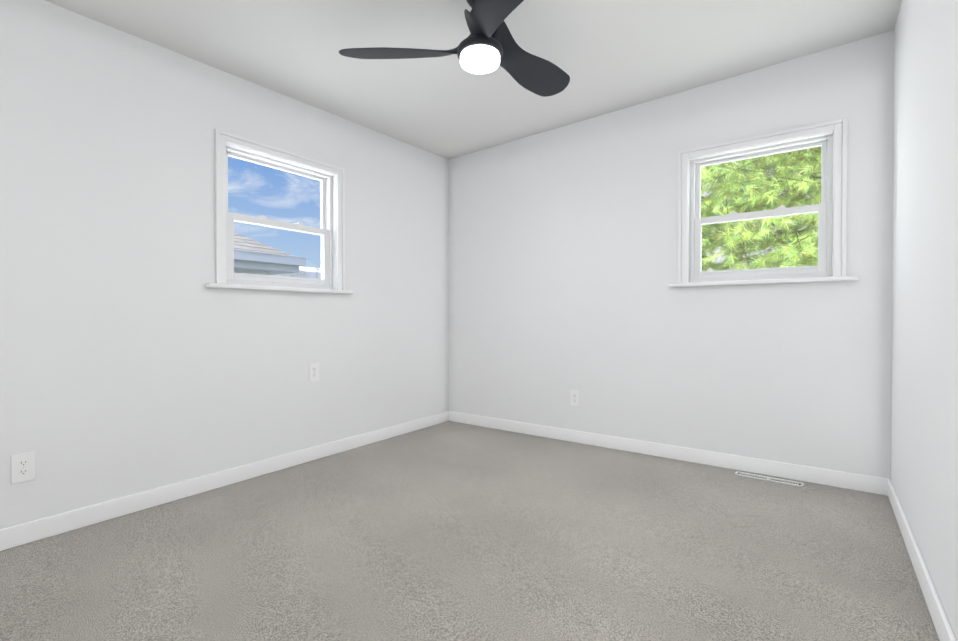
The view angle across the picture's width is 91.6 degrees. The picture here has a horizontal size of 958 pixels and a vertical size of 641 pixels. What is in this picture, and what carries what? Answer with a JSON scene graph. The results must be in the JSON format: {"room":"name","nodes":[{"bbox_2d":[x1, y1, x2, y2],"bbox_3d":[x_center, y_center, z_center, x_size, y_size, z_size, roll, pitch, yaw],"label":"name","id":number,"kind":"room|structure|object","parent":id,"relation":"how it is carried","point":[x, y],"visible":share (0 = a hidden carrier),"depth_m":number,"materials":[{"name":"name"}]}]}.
{"room":"empty bedroom","nodes":[
{"label":"empty bedroom","id":0,"kind":"room"},
{"bbox_2d":[0,0,448,528],"bbox_3d":[-1.507,-0.293,2.855,0.200,2.710,4.250,0,1,36],"label":"wall","id":1,"kind":"structure","parent":0,"point":[137,355],"depth_m":2.47,"materials":[{"name":"white paint"}]},
{"bbox_2d":[11,451,35,483],"bbox_3d":[-1.991,0.642,2.033,0.008,0.125,0.078,0,1,36],"label":"electrical outlet","id":2,"kind":"object","parent":1,"relation":"attached to","point":[22,467],"visible":1,"depth_m":2.03,"materials":[{"name":"white plastic"}]},
{"bbox_2d":[0,411,447,550],"bbox_3d":[-1.421,0.918,2.802,0.013,0.120,3.850,0,1,36],"label":"baseboard","id":3,"kind":"structure","parent":1,"relation":"attached to","point":[32,531],"depth_m":2.54,"materials":[{"name":"white wood"}]},
{"bbox_2d":[215,129,344,289],"bbox_3d":[-1.285,-0.658,3.055,0.122,0.885,0.890,0,1,36],"label":"window","id":4,"kind":"structure","parent":1,"relation":"in","point":[223,139],"depth_m":2.94,"materials":[{"name":"white wood"}]},
{"bbox_2d":[226,146,332,289],"bbox_3d":[-1.318,-0.614,3.080,0.084,0.847,0.765,0,1,36],"label":"window unit","id":5,"kind":"structure","parent":4,"relation":"in","point":[324,230],"depth_m":3.08,"materials":[{"name":"white plastic"}]},
{"bbox_2d":[206,283,353,293],"bbox_3d":[-1.248,-0.203,3.032,0.092,0.025,1.000,0,1,36],"label":"window sill","id":6,"kind":"structure","parent":1,"relation":"attached to","point":[247,287],"depth_m":2.92,"materials":[{"name":"white wood"}]},
{"bbox_2d":[309,363,318,381],"bbox_3d":[-1.131,0.357,3.195,0.008,0.125,0.078,0,1,36],"label":"electrical outlet","id":7,"kind":"object","parent":1,"relation":"attached to","point":[313,372],"visible":1,"depth_m":3.19,"materials":[{"name":"white plastic"}]},
{"bbox_2d":[0,421,938,640],"bbox_3d":[-0.175,1.074,1.884,3.510,0.252,4.250,0,1,36],"label":"floor","id":8,"kind":"structure","parent":0,"point":[450,531],"depth_m":1.89,"materials":[{"name":"carpet"}]},
{"bbox_2d":[735,471,803,486],"bbox_3d":[1.720,0.941,2.767,0.345,0.006,0.066,0,1,36],"label":"air vent register","id":9,"kind":"object","parent":8,"relation":"on","point":[777,480],"visible":1,"depth_m":2.76,"materials":[{"name":"white metal"}]},
{"bbox_2d":[45,0,901,159],"bbox_3d":[-0.175,-1.598,1.861,3.510,0.384,4.250,0,1,36],"label":"ceiling","id":10,"kind":"structure","parent":0,"point":[607,56],"depth_m":2.54,"materials":[{"name":"white paint"}]},
{"bbox_2d":[339,0,569,96],"bbox_3d":[0.054,-1.328,2.232,1.214,0.330,1.128,0,1,36],"label":"fan","id":11,"kind":"object","parent":10,"relation":"hanging from","point":[478,50],"visible":1,"depth_m":2.15,"materials":[{"name":"black plastic"}]},
{"bbox_2d":[449,30,893,478],"bbox_3d":[1.027,-0.299,3.502,3.510,2.710,0.200,0,1,36],"label":"wall","id":12,"kind":"structure","parent":0,"point":[563,257],"depth_m":3.19,"materials":[{"name":"white paint"}]},
{"bbox_2d":[570,390,579,406],"bbox_3d":[0.740,0.600,3.592,0.078,0.125,0.008,0,1,36],"label":"electrical outlet","id":13,"kind":"object","parent":12,"relation":"attached to","point":[574,397],"visible":1,"depth_m":3.59,"materials":[{"name":"white plastic"}]},
{"bbox_2d":[448,411,883,494],"bbox_3d":[0.968,0.894,3.424,3.060,0.100,0.013,0,1,36],"label":"baseboard","id":14,"kind":"structure","parent":12,"relation":"attached to","point":[853,481],"depth_m":3.08,"materials":[{"name":"white wood"}]},
{"bbox_2d":[678,118,846,282],"bbox_3d":[1.729,-0.691,2.908,0.890,0.885,0.122,0,1,36],"label":"window","id":15,"kind":"structure","parent":12,"relation":"in","point":[837,129],"depth_m":2.79,"materials":[{"name":"white wood"}]},
{"bbox_2d":[690,135,832,281],"bbox_3d":[1.753,-0.648,2.942,0.765,0.847,0.084,0,1,36],"label":"window unit","id":16,"kind":"structure","parent":15,"relation":"in","point":[823,267],"depth_m":2.88,"materials":[{"name":"white plastic"}]},
{"bbox_2d":[668,276,858,286],"bbox_3d":[1.702,-0.236,2.875,1.000,0.025,0.092,0,1,36],"label":"window sill","id":17,"kind":"structure","parent":12,"relation":"attached to","point":[790,280],"depth_m":2.80,"materials":[{"name":"white wood"}]},
{"bbox_2d":[891,0,957,640],"bbox_3d":[1.156,-0.276,0.890,0.200,2.710,4.250,0,1,36],"label":"wall","id":18,"kind":"structure","parent":0,"point":[924,434],"depth_m":1.66,"materials":[{"name":"white paint"}]},
{"bbox_2d":[884,478,956,640],"bbox_3d":[1.070,0.926,0.964,0.013,0.120,3.850,0,1,36],"label":"baseboard","id":19,"kind":"structure","parent":18,"relation":"attached to","point":[944,631],"depth_m":1.66,"materials":[{"name":"white wood"}]},
{"label":"outside","id":20,"kind":"structure","parent":0,"visible":0},
{"bbox_3d":[-8.982,1.241,43.094,180.000,0.100,180.000,0,1,36],"label":"ground","id":21,"kind":"structure","parent":20,"visible":0},
{"bbox_2d":[234,269,268,274],"bbox_3d":[-10.382,0.353,5.571,8.000,2.330,11.970,0,1,36],"label":"wall","id":22,"kind":"structure","parent":21,"relation":"on","point":[251,272],"depth_m":7.74,"materials":[{"name":"grey"}]},
{"bbox_2d":[234,249,305,274],"bbox_3d":[-10.313,-0.939,5.540,8.835,0.255,12.720,0,1,36],"label":"fascia","id":23,"kind":"object","parent":22,"relation":"attached to","point":[270,261],"depth_m":7.57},
{"bbox_2d":[234,232,291,255],"bbox_3d":[-10.382,-2.276,5.548,8.742,2.456,12.712,0,1,36],"label":"roofing","id":24,"kind":"object","parent":23,"relation":"on","point":[248,244],"depth_m":7.75,"materials":[{"name":"grey"}]},
{"bbox_2d":[273,266,320,278],"bbox_3d":[-17.966,-1.891,40.997,20.000,6.200,16.000,0,1,36],"label":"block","id":25,"kind":"object","parent":21,"relation":"on","point":[311,274],"depth_m":32.33,"materials":[{"name":"white"}]},
{"bbox_2d":[275,262,320,278],"bbox_3d":[-7.428,-0.585,19.686,2.758,3.961,2.490,0,1,36],"label":"bare tree","id":26,"kind":"object","parent":21,"relation":"on","point":[316,273],"depth_m":19.71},
{"bbox_2d":[701,146,832,270],"bbox_3d":[5.870,-3.286,6.025,8.896,9.600,7.483,0,1,36],"label":"tree","id":27,"kind":"object","parent":21,"relation":"on","point":[799,242],"visible":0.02,"depth_m":5.52,"materials":[{"name":"green plant"}]}
]}

